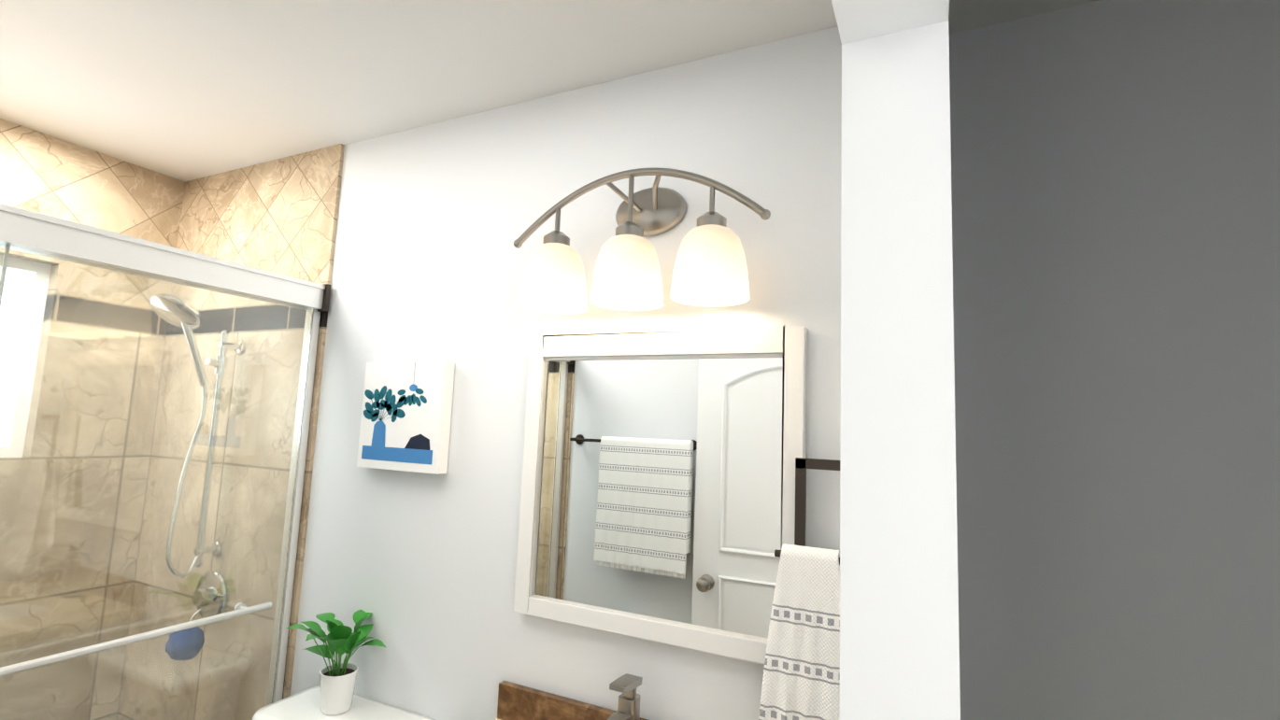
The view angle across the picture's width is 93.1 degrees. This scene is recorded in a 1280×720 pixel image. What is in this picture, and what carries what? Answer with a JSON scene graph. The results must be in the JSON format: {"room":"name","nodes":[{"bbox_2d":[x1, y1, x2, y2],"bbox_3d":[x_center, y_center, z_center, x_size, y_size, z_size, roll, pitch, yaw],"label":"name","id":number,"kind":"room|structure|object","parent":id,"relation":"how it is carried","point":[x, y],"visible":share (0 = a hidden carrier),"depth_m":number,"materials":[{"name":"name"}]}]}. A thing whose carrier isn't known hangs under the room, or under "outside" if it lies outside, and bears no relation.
{"room":"bathroom","nodes":[
{"label":"bathroom","id":0,"kind":"room"},
{"bbox_2d":[0,118,184,247],"bbox_3d":[-2.218,0.423,1.625,0.120,2.440,1.500,-1,-7,26],"label":"wall","id":1,"kind":"structure","parent":0,"point":[44,174],"depth_m":2.11,"materials":[{"name":"tile"}]},
{"bbox_2d":[0,0,1102,182],"bbox_3d":[-0.606,-0.849,1.009,3.590,0.080,1.740,-1,-7,26],"label":"ceiling","id":2,"kind":"structure","parent":0,"point":[184,91],"depth_m":1.52,"materials":[{"name":"white paint"}]},
{"bbox_2d":[290,26,841,719],"bbox_3d":[-0.206,0.495,1.545,1.770,2.440,0.120,-1,-7,26],"label":"wall","id":3,"kind":"structure","parent":0,"point":[434,220],"depth_m":1.59,"materials":[{"name":"white paint"}]},
{"bbox_2d":[176,143,344,699],"bbox_3d":[-1.464,0.511,2.148,1.020,2.440,0.132,-1,-7,26],"label":"wall tiles","id":4,"kind":"structure","parent":3,"relation":"attached to","point":[278,216],"depth_m":2.09,"materials":[{"name":"beige tile"}]},
{"bbox_2d":[356,361,455,474],"bbox_3d":[-0.666,0.158,1.721,0.304,0.304,0.041,-1,-7,26],"label":"picture","id":5,"kind":"object","parent":3,"relation":"attached to","point":[405,419],"visible":1,"depth_m":1.69,"materials":[{"name":"white fabric"}]},
{"bbox_2d":[512,167,770,314],"bbox_3d":[-0.019,-0.278,1.380,0.642,0.311,0.190,-1,-7,26],"label":"sconce","id":6,"kind":"object","parent":3,"relation":"attached to","point":[710,268],"visible":1,"depth_m":1.34,"materials":[{"name":"white glass"}]},
{"bbox_2d":[513,327,806,665],"bbox_3d":[0.022,0.274,1.379,0.690,0.683,0.029,-1,-7,26],"label":"mirror","id":7,"kind":"object","parent":3,"relation":"attached to","point":[658,494],"visible":0.85,"depth_m":1.36,"materials":[{"name":"white paint"}]},
{"bbox_2d":[758,457,840,719],"bbox_3d":[0.332,0.508,1.148,0.195,0.634,0.115,-1,-7,26],"label":"towel rack","id":8,"kind":"object","parent":3,"relation":"attached to","point":[801,679],"visible":0.79,"depth_m":1.13,"materials":[{"name":"white fabric"}]},
{"bbox_2d":[831,0,960,719],"bbox_3d":[0.185,0.391,0.462,0.120,2.440,1.500,-1,-7,26],"label":"wall","id":9,"kind":"structure","parent":0,"point":[899,628],"depth_m":0.69,"materials":[{"name":"white paint"}]},
{"bbox_2d":[948,0,1279,719],"bbox_3d":[0.987,0.490,1.061,0.800,2.440,0.050,-1,-7,26],"label":"wall","id":10,"kind":"structure","parent":0,"point":[1116,247],"depth_m":1.14,"materials":[{"name":"grey paint"}]},
{"bbox_3d":[-0.284,1.637,0.526,2.650,0.060,1.740,-1,-7,26],"label":"floor","id":11,"kind":"structure","parent":0,"visible":0},
{"bbox_2d":[251,685,435,719],"bbox_3d":[-0.878,1.273,1.260,0.512,0.778,0.792,-1,-7,26],"label":"toilet","id":12,"kind":"object","parent":11,"relation":"on","point":[304,705],"visible":0.75,"depth_m":1.59,"materials":[{"name":"white ceramic"}]},
{"bbox_2d":[284,610,385,715],"bbox_3d":[-0.806,0.800,1.618,0.276,0.244,0.257,-1,-7,26],"label":"plant","id":13,"kind":"object","parent":12,"relation":"on","point":[337,683],"visible":1,"depth_m":1.60,"materials":[{"name":"green plant"}]},
{"bbox_2d":[494,673,647,719],"bbox_3d":[-0.119,1.155,1.053,0.771,1.028,0.523,-1,-7,26],"label":"bathroom vanity","id":14,"kind":"object","parent":11,"relation":"on","point":[516,702],"visible":1,"depth_m":1.40,"materials":[{"name":"brown stone"}]},
{"bbox_3d":[-1.432,1.554,1.095,0.160,0.140,1.500,-1,-7,26],"label":"curb","id":15,"kind":"object","parent":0,"visible":0},
{"bbox_2d":[0,203,331,719],"bbox_3d":[-1.384,0.578,1.200,0.119,1.820,1.474,-1,-7,26],"label":"sliding shower door","id":16,"kind":"structure","parent":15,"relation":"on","point":[155,404],"depth_m":1.51,"materials":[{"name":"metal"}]}
]}

